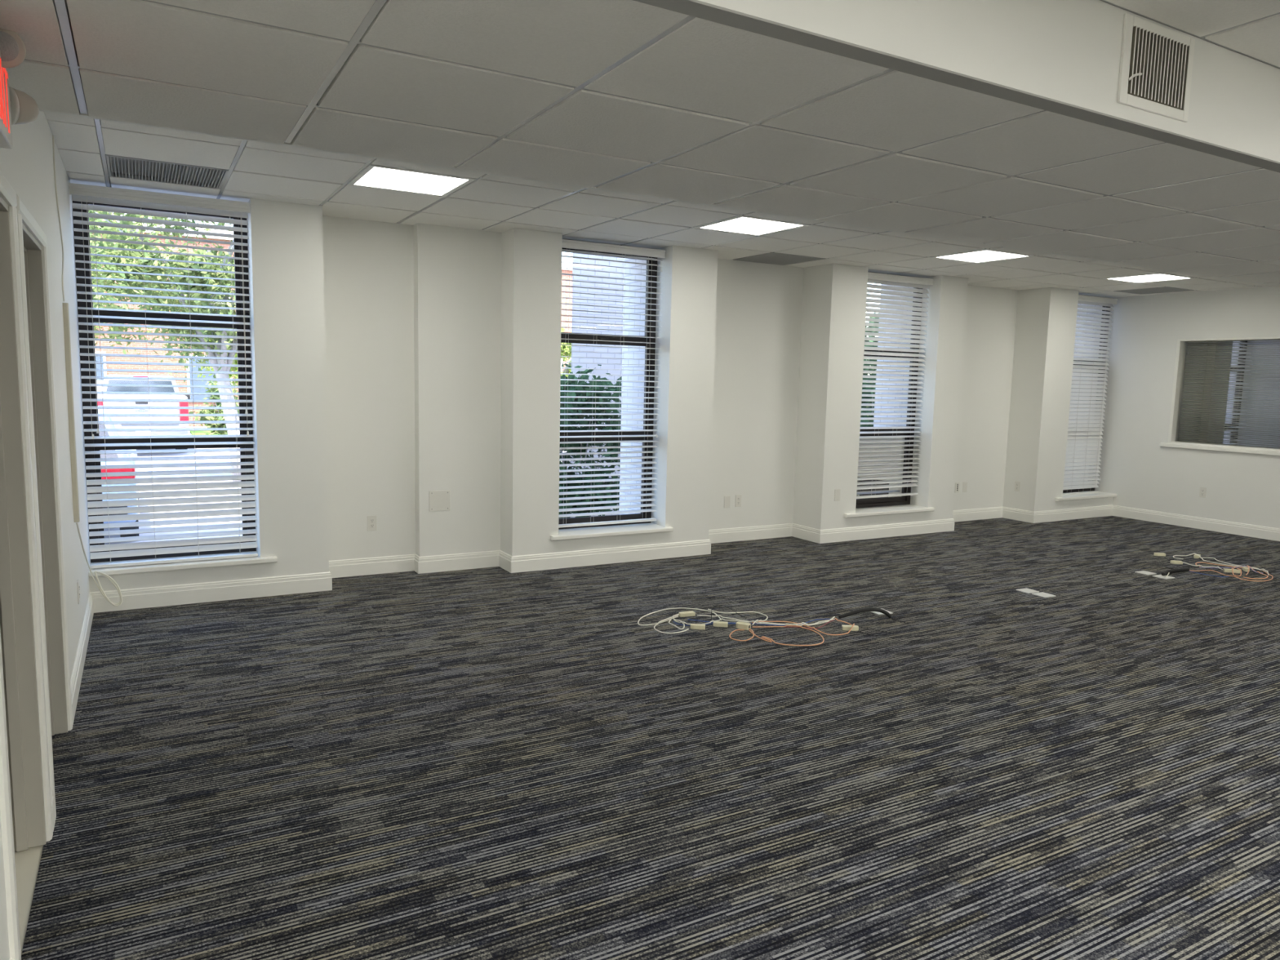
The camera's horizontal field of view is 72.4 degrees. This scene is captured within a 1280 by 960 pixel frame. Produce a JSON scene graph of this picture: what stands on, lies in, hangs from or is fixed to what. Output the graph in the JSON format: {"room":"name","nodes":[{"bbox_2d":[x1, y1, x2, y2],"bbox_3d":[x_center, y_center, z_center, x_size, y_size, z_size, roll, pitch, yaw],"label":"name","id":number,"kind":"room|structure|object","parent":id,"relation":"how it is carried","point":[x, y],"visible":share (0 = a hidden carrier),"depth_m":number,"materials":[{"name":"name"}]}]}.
{"room":"empty office","nodes":[
{"label":"empty office","id":0,"kind":"room"},
{"bbox_2d":[0,111,90,959],"bbox_3d":[-0.444,0.192,0.026,0.120,2.660,12.840,-2,8,-30],"label":"wall","id":1,"kind":"structure","parent":0,"point":[28,166],"depth_m":4.09,"materials":[{"name":"white paint"}]},
{"bbox_2d":[0,28,39,149],"bbox_3d":[-1.564,-0.969,2.150,0.113,0.256,0.439,-2,8,-30],"label":"exit sign","id":2,"kind":"object","parent":1,"relation":"attached to","point":[16,107],"visible":1,"depth_m":2.16,"materials":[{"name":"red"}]},
{"bbox_2d":[0,170,53,959],"bbox_3d":[-1.750,0.195,2.343,0.140,2.057,0.909,-2,8,-30],"label":"door","id":3,"kind":"structure","parent":1,"relation":"in","point":[25,802],"depth_m":2.68,"materials":[{"name":"grey paint"}]},
{"bbox_2d":[16,193,72,820],"bbox_3d":[-2.240,0.084,3.199,0.140,2.057,0.924,-2,8,-30],"label":"door","id":4,"kind":"structure","parent":1,"relation":"in","point":[33,256],"depth_m":3.51,"materials":[{"name":"grey paint"}]},
{"bbox_2d":[50,790,55,831],"bbox_3d":[-1.961,1.095,2.909,0.016,0.130,0.074,-2,8,-30],"label":"baseboard","id":5,"kind":"object","parent":1,"relation":"attached to","point":[51,796],"visible":0.41,"depth_m":2.91,"materials":[{"name":"white paint"}]},
{"bbox_2d":[62,302,79,522],"bbox_3d":[-2.882,-0.335,4.433,0.024,1.105,0.042,-2,8,-30],"label":"bulletin board","id":6,"kind":"object","parent":1,"relation":"attached to","point":[65,305],"visible":1,"depth_m":4.42,"materials":[{"name":"beige plastic"}]},
{"bbox_2d":[76,579,79,604],"bbox_3d":[-2.903,0.578,4.524,0.008,0.115,0.070,-2,8,-30],"label":"power outlet","id":7,"kind":"object","parent":1,"relation":"attached to","point":[77,581],"visible":1,"depth_m":4.50,"materials":[{"name":"white plastic"}]},
{"bbox_2d":[70,592,93,724],"bbox_3d":[-2.925,0.876,4.593,0.016,0.130,1.978,-2,8,-30],"label":"baseboard","id":8,"kind":"structure","parent":1,"relation":"attached to","point":[77,674],"depth_m":4.39,"materials":[{"name":"white paint"}]},
{"bbox_2d":[52,135,122,606],"bbox_3d":[-3.023,-0.428,4.828,0.174,2.578,1.112,-2,8,-30],"label":"loose cable","id":9,"kind":"object","parent":1,"relation":"attached to","point":[108,577],"visible":1,"depth_m":4.78,"materials":[{"name":"white plastic"}]},
{"bbox_2d":[88,198,1113,592],"bbox_3d":[1.059,-0.721,8.151,10.810,2.660,0.547,-2,8,-30],"label":"wall","id":10,"kind":"structure","parent":0,"point":[393,365],"depth_m":6.88,"materials":[{"name":"white paint"}]},
{"bbox_2d":[72,195,277,577],"bbox_3d":[-2.995,-0.645,5.686,1.084,2.424,0.372,-2,8,-30],"label":"window","id":11,"kind":"structure","parent":10,"relation":"in","point":[248,560],"depth_m":5.71,"materials":[{"name":"brown metal"}]},
{"bbox_2d":[68,182,257,568],"bbox_3d":[-2.986,-0.621,5.565,0.981,2.324,0.074,-2,8,-30],"label":"window blind","id":12,"kind":"object","parent":11,"relation":"attached to","point":[86,193],"visible":0.99,"depth_m":5.56,"materials":[{"name":"white plastic"}]},
{"bbox_2d":[367,515,377,530],"bbox_3d":[-2.031,0.328,6.633,0.070,0.115,0.008,-2,8,-30],"label":"power outlet","id":13,"kind":"object","parent":10,"relation":"attached to","point":[371,520],"visible":1,"depth_m":6.63,"materials":[{"name":"white plastic"}]},
{"bbox_2d":[429,489,450,511],"bbox_3d":[-1.546,0.160,6.756,0.165,0.158,0.007,-2,8,-30],"label":"switch plate","id":14,"kind":"object","parent":10,"relation":"attached to","point":[439,500],"visible":1,"depth_m":6.75,"materials":[{"name":"white plastic"}]},
{"bbox_2d":[90,505,1113,613],"bbox_3d":[1.066,0.543,8.235,10.570,0.130,0.434,-2,8,-30],"label":"baseboard","id":15,"kind":"structure","parent":10,"relation":"attached to","point":[197,593],"depth_m":6.97,"materials":[{"name":"white paint"}]},
{"bbox_2d":[550,244,673,540],"bbox_3d":[-0.268,-0.763,7.232,1.120,2.424,0.372,-2,8,-30],"label":"window","id":16,"kind":"structure","parent":10,"relation":"in","point":[642,527],"depth_m":7.45,"materials":[{"name":"brown metal"}]},
{"bbox_2d":[558,239,665,527],"bbox_3d":[-0.262,-0.768,7.234,0.990,2.294,0.074,-2,8,-30],"label":"window blind","id":17,"kind":"object","parent":16,"relation":"attached to","point":[571,244],"visible":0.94,"depth_m":7.25,"materials":[{"name":"white plastic"}]},
{"bbox_2d":[724,495,730,507],"bbox_3d":[0.827,0.208,8.295,0.070,0.115,0.007,-2,8,-30],"label":"switch plate","id":18,"kind":"object","parent":10,"relation":"attached to","point":[726,499],"visible":1,"depth_m":8.29,"materials":[{"name":"white plastic"}]},
{"bbox_2d":[734,494,741,506],"bbox_3d":[0.941,0.199,8.358,0.070,0.115,0.008,-2,8,-30],"label":"power outlet","id":19,"kind":"object","parent":10,"relation":"attached to","point":[738,497],"visible":1,"depth_m":8.35,"materials":[{"name":"white plastic"}]},
{"bbox_2d":[834,488,840,501],"bbox_3d":[1.902,0.145,8.424,0.070,0.115,0.007,-2,8,-30],"label":"switch plate","id":20,"kind":"object","parent":10,"relation":"attached to","point":[837,495],"visible":1,"depth_m":8.42,"materials":[{"name":"white plastic"}]},
{"bbox_2d":[844,287,934,517],"bbox_3d":[2.462,-0.881,8.779,1.200,2.424,0.372,-2,8,-30],"label":"window","id":21,"kind":"structure","parent":10,"relation":"in","point":[864,507],"depth_m":9.04,"materials":[{"name":"brown metal"}]},
{"bbox_2d":[856,271,933,498],"bbox_3d":[2.504,-0.927,8.799,0.992,2.214,0.074,-2,8,-30],"label":"window blind","id":22,"kind":"object","parent":21,"relation":"attached to","point":[873,277],"visible":0.85,"depth_m":8.81,"materials":[{"name":"white plastic"}]},
{"bbox_2d":[954,482,959,492],"bbox_3d":[3.576,0.084,9.859,0.070,0.115,0.007,-2,8,-30],"label":"outlet","id":23,"kind":"object","parent":10,"relation":"attached to","point":[957,484],"visible":1,"depth_m":9.86,"materials":[{"name":"white plastic"}]},
{"bbox_2d":[1014,480,1020,491],"bbox_3d":[4.357,0.074,10.102,0.008,0.115,0.070,-2,8,-30],"label":"power outlet","id":24,"kind":"object","parent":10,"relation":"attached to","point":[1017,484],"visible":1,"depth_m":10.10,"materials":[{"name":"white plastic"}]},
{"bbox_2d":[1054,302,1117,501],"bbox_3d":[5.234,-1.000,10.351,1.119,2.424,0.372,-2,8,-30],"label":"window","id":25,"kind":"structure","parent":10,"relation":"in","point":[1100,495],"depth_m":10.56,"materials":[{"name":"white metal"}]},
{"bbox_2d":[1062,294,1117,495],"bbox_3d":[5.255,-0.988,10.367,0.902,2.332,0.074,-2,8,-30],"label":"window blind","id":26,"kind":"object","parent":25,"relation":"attached to","point":[1082,448],"visible":0.78,"depth_m":10.42,"materials":[{"name":"white plastic"}]},
{"bbox_2d":[0,0,1279,285],"bbox_3d":[3.062,-1.282,4.576,10.570,0.038,1.766,-2,8,-30],"label":"ceiling","id":27,"kind":"structure","parent":0,"point":[630,96],"depth_m":2.68,"materials":[{"name":"tile"}]},
{"bbox_2d":[14,515,1279,959],"bbox_3d":[2.803,1.423,2.114,13.650,0.120,12.960,-2,8,-30],"label":"floor","id":28,"kind":"structure","parent":0,"point":[486,763],"depth_m":3.51,"materials":[{"name":"carpet"}]},
{"bbox_2d":[653,614,688,633],"bbox_3d":[0.178,0.902,5.472,0.213,0.016,0.363,0,7,-11],"label":"power cable","id":29,"kind":"object","parent":28,"relation":"on","point":[677,615],"visible":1,"depth_m":5.35,"materials":[{"name":"white plastic"}]},
{"bbox_2d":[668,613,684,629],"bbox_3d":[0.227,0.893,5.524,0.093,0.024,0.282,0,7,-8],"label":"power cable","id":30,"kind":"object","parent":28,"relation":"on","point":[683,624],"visible":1,"depth_m":5.50,"materials":[{"name":"white plastic"}]},
{"bbox_2d":[637,607,721,626],"bbox_3d":[0.220,0.882,5.690,0.576,0.007,0.340,-1,7,-18],"label":"power cable","id":31,"kind":"object","parent":28,"relation":"on","point":[677,607],"visible":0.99,"depth_m":5.74,"materials":[{"name":"white plastic"}]},
{"bbox_2d":[678,610,695,617],"bbox_3d":[0.305,0.873,5.697,0.106,0.028,0.042,-1,7,-21],"label":"connector","id":32,"kind":"object","parent":28,"relation":"on","point":[683,614],"visible":1,"depth_m":5.68,"materials":[{"name":"beige plastic"}]},
{"bbox_2d":[690,623,705,630],"bbox_3d":[0.358,0.907,5.413,0.093,0.028,0.042,2,7,6],"label":"connector","id":33,"kind":"object","parent":28,"relation":"on","point":[693,626],"visible":1,"depth_m":5.39,"materials":[{"name":"beige plastic"}]},
{"bbox_2d":[712,621,728,627],"bbox_3d":[0.505,0.903,5.479,0.093,0.028,0.042,2,7,6],"label":"connector","id":34,"kind":"object","parent":28,"relation":"on","point":[716,624],"visible":1,"depth_m":5.46,"materials":[{"name":"beige plastic"}]},
{"bbox_2d":[707,608,768,625],"bbox_3d":[0.678,0.876,5.758,0.238,0.023,0.434,-4,8,-36],"label":"power cable","id":35,"kind":"object","parent":28,"relation":"on","point":[708,609],"visible":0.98,"depth_m":5.78,"materials":[{"name":"white plastic"}]},
{"bbox_2d":[728,628,754,640],"bbox_3d":[0.618,0.934,5.293,0.145,0.014,0.241,3,7,15],"label":"power cable","id":36,"kind":"object","parent":28,"relation":"on","point":[748,628],"visible":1,"depth_m":5.27,"materials":[{"name":"brown plastic"}]},
{"bbox_2d":[735,621,751,630],"bbox_3d":[0.641,0.906,5.441,0.086,0.036,0.052,5,8,30],"label":"connector","id":37,"kind":"object","parent":28,"relation":"on","point":[741,625],"visible":1,"depth_m":5.42,"materials":[{"name":"beige plastic"}]},
{"bbox_2d":[671,617,835,626],"bbox_3d":[0.738,0.900,5.569,1.064,0.023,0.134,1,7,-4],"label":"power cable","id":38,"kind":"object","parent":28,"relation":"on","point":[672,617],"visible":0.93,"depth_m":5.55,"materials":[{"name":"white plastic"}]},
{"bbox_2d":[687,618,830,626],"bbox_3d":[0.792,0.909,5.583,0.966,0.005,0.152,1,7,-5],"label":"cable","id":39,"kind":"object","parent":28,"relation":"on","point":[687,619],"visible":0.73,"depth_m":5.56,"materials":[{"name":"blue plastic"}]},
{"bbox_2d":[697,614,835,625],"bbox_3d":[0.818,0.896,5.616,0.895,0.024,0.166,1,7,1],"label":"power cable","id":40,"kind":"object","parent":28,"relation":"on","point":[697,615],"visible":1,"depth_m":5.62,"materials":[{"name":"white plastic"}]},
{"bbox_2d":[748,625,824,645],"bbox_3d":[0.894,0.936,5.297,0.422,0.021,0.397,1,7,-7],"label":"power cable","id":41,"kind":"object","parent":28,"relation":"on","point":[762,637],"visible":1,"depth_m":5.23,"materials":[{"name":"brown plastic"}]},
{"bbox_2d":[751,617,854,635],"bbox_3d":[1.045,0.911,5.477,0.630,0.036,0.332,0,7,-10],"label":"power cable","id":42,"kind":"object","parent":28,"relation":"on","point":[835,618],"visible":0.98,"depth_m":5.53,"materials":[{"name":"brown plastic"}]},
{"bbox_2d":[783,619,834,628],"bbox_3d":[1.113,0.918,5.542,0.426,0.011,0.116,-2,8,-30],"label":"cable","id":43,"kind":"object","parent":28,"relation":"on","point":[833,620],"visible":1,"depth_m":5.49,"materials":[{"name":"red plastic"}]},
{"bbox_2d":[841,624,858,631],"bbox_3d":[1.313,0.923,5.464,0.101,0.028,0.042,2,7,2],"label":"connector","id":44,"kind":"object","parent":28,"relation":"on","point":[855,628],"visible":1,"depth_m":5.45,"materials":[{"name":"beige plastic"}]},
{"bbox_2d":[838,607,891,618],"bbox_3d":[1.475,0.871,5.728,0.365,0.073,0.028,0,7,-9],"label":"cable sleeve","id":45,"kind":"object","parent":28,"relation":"on","point":[887,614],"visible":1,"depth_m":5.71,"materials":[{"name":"black plastic"}]},
{"bbox_2d":[1015,587,1039,593],"bbox_3d":[2.927,0.837,6.606,0.118,0.007,0.116,-2,7,-26],"label":"box","id":46,"kind":"object","parent":28,"relation":"on","point":[1026,590],"visible":1,"depth_m":6.60,"materials":[{"name":"white plastic"}]},
{"bbox_2d":[1031,591,1055,597],"bbox_3d":[2.994,0.853,6.487,0.118,0.007,0.116,-2,7,-26],"label":"box","id":47,"kind":"object","parent":28,"relation":"on","point":[1042,594],"visible":1,"depth_m":6.48,"materials":[{"name":"white"}]},
{"bbox_2d":[1134,570,1156,575],"bbox_3d":[4.248,0.781,7.349,0.118,0.007,0.116,-2,7,-27],"label":"box","id":48,"kind":"object","parent":28,"relation":"on","point":[1144,572],"visible":1,"depth_m":7.34,"materials":[{"name":"white"}]},
{"bbox_2d":[1153,552,1165,556],"bbox_3d":[4.836,0.692,8.141,0.093,0.028,0.042,2,7,7],"label":"connector","id":49,"kind":"object","parent":28,"relation":"on","point":[1163,554],"visible":1,"depth_m":8.12,"materials":[{"name":"beige plastic"}]},
{"bbox_2d":[1152,574,1174,579],"bbox_3d":[4.315,0.799,7.209,0.118,0.007,0.116,-2,7,-27],"label":"box","id":50,"kind":"object","parent":28,"relation":"on","point":[1157,575],"visible":1,"depth_m":7.20,"materials":[{"name":"white plastic"}]},
{"bbox_2d":[1160,568,1189,575],"bbox_3d":[4.495,0.770,7.370,0.433,0.035,0.065,-3,8,-34],"label":"cable sleeve","id":51,"kind":"object","parent":28,"relation":"on","point":[1180,570],"visible":0.98,"depth_m":7.40,"materials":[{"name":"black plastic"}]},
{"bbox_2d":[1169,560,1182,564],"bbox_3d":[4.774,0.732,7.786,0.093,0.028,0.042,2,7,7],"label":"connector","id":52,"kind":"object","parent":28,"relation":"on","point":[1172,562],"visible":1,"depth_m":7.77,"materials":[{"name":"beige plastic"}]},
{"bbox_2d":[1173,553,1266,572],"bbox_3d":[5.182,0.734,7.810,0.252,0.037,0.793,-2,8,-30],"label":"power cable","id":53,"kind":"object","parent":28,"relation":"on","point":[1192,553],"visible":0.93,"depth_m":7.91,"materials":[{"name":"white plastic"}]},
{"bbox_2d":[1199,565,1262,573],"bbox_3d":[5.127,0.757,7.605,0.464,0.035,0.138,4,7,25],"label":"cable","id":54,"kind":"object","parent":28,"relation":"on","point":[1242,566],"visible":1,"depth_m":7.62,"materials":[{"name":"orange plastic"}]},
{"bbox_2d":[1195,562,1267,578],"bbox_3d":[5.122,0.763,7.551,0.340,0.036,0.637,0,7,-14],"label":"power cable","id":55,"kind":"object","parent":28,"relation":"on","point":[1196,562],"visible":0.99,"depth_m":7.66,"materials":[{"name":"brown plastic"}]},
{"bbox_2d":[1222,568,1240,573],"bbox_3d":[5.056,0.775,7.473,0.121,0.028,0.042,4,7,18],"label":"connector","id":56,"kind":"object","parent":28,"relation":"on","point":[1225,570],"visible":1,"depth_m":7.46,"materials":[{"name":"beige plastic"}]},
{"bbox_2d":[1191,569,1273,581],"bbox_3d":[5.043,0.801,7.333,0.683,0.007,0.408,1,7,-2],"label":"power cable","id":57,"kind":"object","parent":28,"relation":"on","point":[1202,570],"visible":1,"depth_m":7.33,"materials":[{"name":"brown plastic"}]},
{"bbox_2d":[1200,557,1268,574],"bbox_3d":[5.307,0.751,7.744,0.137,0.023,0.703,0,7,-11],"label":"power cable","id":58,"kind":"object","parent":28,"relation":"on","point":[1200,557],"visible":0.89,"depth_m":7.82,"materials":[{"name":"white plastic"}]},
{"bbox_2d":[1231,564,1248,576],"bbox_3d":[5.139,0.767,7.491,0.126,0.043,0.454,6,8,36],"label":"power cable","id":59,"kind":"object","parent":28,"relation":"on","point":[1247,565],"visible":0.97,"depth_m":7.43,"materials":[{"name":"brown plastic"}]},
{"bbox_2d":[39,109,1277,285],"bbox_3d":[2.636,-1.512,5.309,10.570,0.302,0.026,-2,8,-30],"label":"wall","id":60,"kind":"structure","parent":0,"point":[80,114],"depth_m":3.55,"materials":[{"name":"white paint"}]},
{"bbox_2d":[44,111,1274,297],"bbox_3d":[1.862,-1.852,6.649,10.570,0.038,3.497,-2,8,-30],"label":"ceiling","id":61,"kind":"structure","parent":0,"point":[261,171],"depth_m":5.86,"materials":[{"name":"tile"}]},
{"bbox_2d":[105,154,228,189],"bbox_3d":[-2.687,-1.757,4.974,0.585,0.029,0.585,-2,8,-30],"label":"ceiling vent","id":62,"kind":"object","parent":61,"relation":"in","point":[153,169],"visible":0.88,"depth_m":5.00,"materials":[{"name":"grey metal"}]},
{"bbox_2d":[347,163,475,196],"bbox_3d":[-1.327,-1.735,5.050,0.585,0.032,0.585,-2,8,-30],"label":"recessed light","id":63,"kind":"object","parent":61,"relation":"in","point":[373,175],"visible":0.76,"depth_m":5.03,"materials":[{"name":"white plastic"}]},
{"bbox_2d":[693,214,809,235],"bbox_3d":[0.793,-1.827,6.252,0.585,0.032,0.585,-2,8,-30],"label":"recessed light","id":64,"kind":"object","parent":61,"relation":"in","point":[743,224],"visible":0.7,"depth_m":6.23,"materials":[{"name":"white plastic"}]},
{"bbox_2d":[702,217,799,234],"bbox_3d":[0.793,-1.820,6.252,0.525,0.010,0.525,-2,8,-30],"label":"diffuser","id":65,"kind":"object","parent":64,"relation":"attached to","point":[743,225],"depth_m":6.26,"materials":[{"name":"white plastic"}]},
{"bbox_2d":[733,252,825,265],"bbox_3d":[1.251,-2.008,7.904,0.585,0.029,0.585,-2,8,-30],"label":"ceiling vent","id":66,"kind":"object","parent":61,"relation":"in","point":[773,258],"visible":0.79,"depth_m":7.88,"materials":[{"name":"grey metal"}]},
{"bbox_2d":[930,248,1034,262],"bbox_3d":[2.913,-1.918,7.453,0.585,0.032,0.585,-2,8,-30],"label":"recessed light","id":67,"kind":"object","parent":61,"relation":"in","point":[985,255],"visible":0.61,"depth_m":7.44,"materials":[{"name":"white plastic"}]},
{"bbox_2d":[940,250,1026,262],"bbox_3d":[2.913,-1.911,7.454,0.525,0.010,0.525,-2,8,-30],"label":"diffuser","id":68,"kind":"object","parent":67,"relation":"attached to","point":[974,255],"depth_m":7.44,"materials":[{"name":"white plastic"}]},
{"bbox_2d":[1102,272,1195,283],"bbox_3d":[5.032,-2.010,8.655,0.585,0.032,0.585,-2,8,-30],"label":"recessed light","id":69,"kind":"object","parent":61,"relation":"in","point":[1162,276],"visible":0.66,"depth_m":8.65,"materials":[{"name":"white plastic"}]},
{"bbox_2d":[1109,274,1188,282],"bbox_3d":[5.032,-2.002,8.656,0.525,0.010,0.525,-2,8,-30],"label":"diffuser","id":70,"kind":"object","parent":69,"relation":"attached to","point":[1144,277],"depth_m":8.66,"materials":[{"name":"white plastic"}]},
{"bbox_2d":[1113,286,1193,294],"bbox_3d":[5.710,-2.119,9.735,0.525,0.029,0.585,-2,8,-30],"label":"ceiling vent","id":71,"kind":"object","parent":61,"relation":"in","point":[1166,289],"visible":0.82,"depth_m":9.71,"materials":[{"name":"grey metal"}]},
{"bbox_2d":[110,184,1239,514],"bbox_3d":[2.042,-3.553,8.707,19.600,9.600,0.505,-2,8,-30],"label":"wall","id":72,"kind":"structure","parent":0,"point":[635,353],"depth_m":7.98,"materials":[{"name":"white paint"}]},
{"bbox_2d":[1224,341,1247,445],"bbox_3d":[8.128,-1.125,11.992,0.938,2.424,0.372,-2,8,-30],"label":"window","id":73,"kind":"structure","parent":72,"relation":"in","point":[1240,341],"depth_m":12.26,"materials":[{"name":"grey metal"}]},
{"bbox_2d":[1222,341,1253,444],"bbox_3d":[8.134,-1.122,11.995,0.822,2.310,0.074,-2,8,-30],"label":"window blind","id":74,"kind":"object","parent":73,"relation":"attached to","point":[1233,341],"visible":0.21,"depth_m":12.05,"materials":[{"name":"white plastic"}]},
{"bbox_2d":[697,0,1279,162],"bbox_3d":[3.513,-1.315,3.777,10.570,0.299,0.030,-2,8,-30],"label":"ceiling beam","id":75,"kind":"structure","parent":0,"point":[1068,51],"depth_m":2.41,"materials":[{"name":"white paint"}]},
{"bbox_2d":[633,0,1279,173],"bbox_3d":[3.502,-1.165,3.808,10.570,0.006,0.063,-2,8,-30],"label":"trim","id":76,"kind":"structure","parent":75,"relation":"attached to","point":[702,10],"depth_m":2.25,"materials":[{"name":"grey paint"}]},
{"bbox_2d":[1116,13,1195,122],"bbox_3d":[1.571,-1.241,2.642,0.358,0.248,0.027,-2,8,-30],"label":"air vent","id":77,"kind":"object","parent":75,"relation":"in","point":[1156,63],"visible":1,"depth_m":2.64,"materials":[{"name":"white metal"}]},
{"bbox_2d":[1095,285,1279,528],"bbox_3d":[8.849,-0.209,5.295,0.120,2.660,12.840,-2,8,-30],"label":"wall","id":78,"kind":"structure","parent":0,"point":[1143,473],"depth_m":10.03,"materials":[{"name":"white paint"}]},
{"bbox_2d":[1112,505,1279,541],"bbox_3d":[8.846,1.069,5.260,0.016,0.130,12.496,-2,8,-30],"label":"baseboard","id":79,"kind":"structure","parent":78,"relation":"attached to","point":[1208,524],"depth_m":9.77,"materials":[{"name":"white paint"}]},
{"bbox_2d":[1199,486,1206,497],"bbox_3d":[6.268,0.138,9.742,0.008,0.115,0.070,-2,8,-30],"label":"power outlet","id":80,"kind":"object","parent":78,"relation":"attached to","point":[1202,492],"visible":1,"depth_m":9.74,"materials":[{"name":"white plastic"}]},
{"bbox_2d":[1160,336,1279,455],"bbox_3d":[6.708,-0.856,8.989,0.156,1.223,2.510,-2,8,-30],"label":"window","id":81,"kind":"structure","parent":78,"relation":"in","point":[1181,344],"depth_m":9.91,"materials":[{"name":"white paint"}]},
{"bbox_2d":[1177,339,1279,448],"bbox_3d":[6.782,-0.882,9.028,0.044,1.174,2.310,-2,8,-30],"label":"mini blind","id":82,"kind":"object","parent":81,"relation":"attached to","point":[1202,343],"visible":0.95,"depth_m":9.57,"materials":[{"name":"beige plastic"}]},
{"bbox_2d":[1099,0,1279,68],"bbox_3d":[5.463,-1.036,0.359,10.570,0.038,7.875,-2,8,-30],"label":"ceiling","id":83,"kind":"structure","parent":0,"point":[1251,28],"depth_m":2.60,"materials":[{"name":"tile"}]},
{"bbox_2d":[1177,340,1279,448],"bbox_3d":[8.338,-0.716,9.546,3.220,2.660,4.890,-2,8,-30],"label":"wall","id":84,"kind":"structure","parent":0,"point":[1186,358],"depth_m":11.60,"materials":[{"name":"white paint"}]},
{"label":"outside","id":85,"kind":"structure","parent":0,"visible":0},
{"bbox_2d":[103,426,568,544],"bbox_3d":[-12.567,-2.356,37.201,75.000,0.200,62.900,-2,8,-30],"label":"ground","id":86,"kind":"structure","parent":85,"point":[219,453],"depth_m":16.25,"materials":[{"name":"concrete"}]},
{"bbox_2d":[97,405,139,537],"bbox_3d":[-7.736,-0.182,11.642,1.836,1.620,4.480,-2,8,-30],"label":"car","id":87,"kind":"object","parent":86,"relation":"on","point":[100,411],"visible":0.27,"depth_m":10.27,"materials":[{"name":"silver metal"}]},
{"bbox_2d":[101,468,135,479],"bbox_3d":[-6.133,-0.083,10.156,0.475,0.160,0.248,-2,8,-30],"label":"tail lamp","id":88,"kind":"object","parent":87,"relation":"attached to","point":[109,470],"depth_m":10.08,"materials":[{"name":"red plastic"}]},
{"bbox_2d":[88,209,185,354],"bbox_3d":[-17.112,-5.355,24.408,8.112,8.584,6.632,-3,8,-34],"label":"tree","id":89,"kind":"object","parent":86,"relation":"on","point":[112,328],"visible":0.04,"depth_m":25.50,"materials":[{"name":"green plant"}]},
{"bbox_2d":[97,373,190,449],"bbox_3d":[-13.220,-1.813,23.218,2.400,1.930,5.795,-2,8,-30],"label":"pickup truck","id":90,"kind":"object","parent":86,"relation":"on","point":[106,380],"visible":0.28,"depth_m":21.05,"materials":[{"name":"grey paint"}]},
{"bbox_2d":[178,402,188,421],"bbox_3d":[-11.105,-1.697,21.298,0.195,0.520,0.120,-2,8,-30],"label":"tail lamp","id":91,"kind":"object","parent":90,"relation":"attached to","point":[180,404],"depth_m":21.25,"materials":[{"name":"red plastic"}]},
{"bbox_2d":[88,209,240,481],"bbox_3d":[-8.042,-3.435,16.270,7.311,7.066,4.803,-2,7,-25],"label":"tree","id":92,"kind":"object","parent":86,"relation":"on","point":[104,251],"visible":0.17,"depth_m":15.15,"materials":[{"name":"green plant"}]},
{"bbox_2d":[93,220,573,426],"bbox_3d":[-17.763,-5.981,35.438,37.100,7.170,8.400,-2,8,-30],"label":"brick building","id":93,"kind":"structure","parent":86,"relation":"on","point":[141,344],"depth_m":31.38,"materials":[{"name":"white brick"}]},
{"bbox_2d":[560,327,571,377],"bbox_3d":[-2.534,-3.096,28.020,3.401,3.894,2.912,0,7,-7],"label":"tree","id":94,"kind":"object","parent":86,"relation":"on","point":[568,348],"visible":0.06,"depth_m":27.61,"materials":[{"name":"green plant"}]},
{"bbox_2d":[569,253,624,517],"bbox_3d":[1.554,-3.004,15.007,8.480,6.870,5.180,-2,8,-30],"label":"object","id":95,"kind":"object","parent":86,"relation":"on","point":[615,353],"visible":0.04,"depth_m":11.03,"materials":[{"name":"white paint"}]},
{"bbox_2d":[862,303,879,417],"bbox_3d":[6.711,-3.005,22.707,4.570,5.364,3.467,-2,7,-24],"label":"tree","id":96,"kind":"object","parent":86,"relation":"on","point":[866,374],"visible":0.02,"depth_m":21.91,"materials":[{"name":"green plant"}]},
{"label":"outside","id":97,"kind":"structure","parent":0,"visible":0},
{"bbox_3d":[0.523,0.959,10.310,7.800,0.040,2.749,-2,8,-30],"label":"bed","id":98,"kind":"object","parent":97,"visible":0},
{"bbox_2d":[558,363,622,518],"bbox_3d":[-0.718,-0.167,9.586,1.751,2.333,1.412,0,7,-8],"label":"shrub","id":99,"kind":"object","parent":98,"relation":"on","point":[586,371],"visible":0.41,"depth_m":9.32,"materials":[{"name":"green plant"}]},
{"bbox_2d":[860,345,877,426],"bbox_3d":[3.145,-0.522,11.911,1.665,2.674,1.642,-4,8,-36],"label":"shrub","id":100,"kind":"object","parent":98,"relation":"on","point":[863,393],"visible":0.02,"depth_m":11.77,"materials":[{"name":"green plant"}]},
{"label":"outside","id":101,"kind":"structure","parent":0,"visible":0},
{"bbox_2d":[190,430,220,435],"bbox_3d":[-9.064,-1.453,29.062,10.200,0.050,6.600,-2,8,-30],"label":"lawn","id":102,"kind":"structure","parent":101,"point":[197,433],"depth_m":28.50,"materials":[{"name":"green plant"}]},
{"bbox_2d":[188,381,239,435],"bbox_3d":[-11.419,-1.862,24.115,1.565,1.845,1.569,4,7,18],"label":"shrub","id":103,"kind":"object","parent":102,"relation":"on","point":[211,389],"visible":0.32,"depth_m":23.83,"materials":[{"name":"green plant"}]},
{"bbox_2d":[193,306,238,391],"bbox_3d":[-10.839,-3.463,27.391,5.697,4.470,3.976,-4,8,-38],"label":"tree","id":104,"kind":"object","parent":102,"relation":"on","point":[230,375],"visible":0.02,"depth_m":26.43,"materials":[{"name":"green plant"}]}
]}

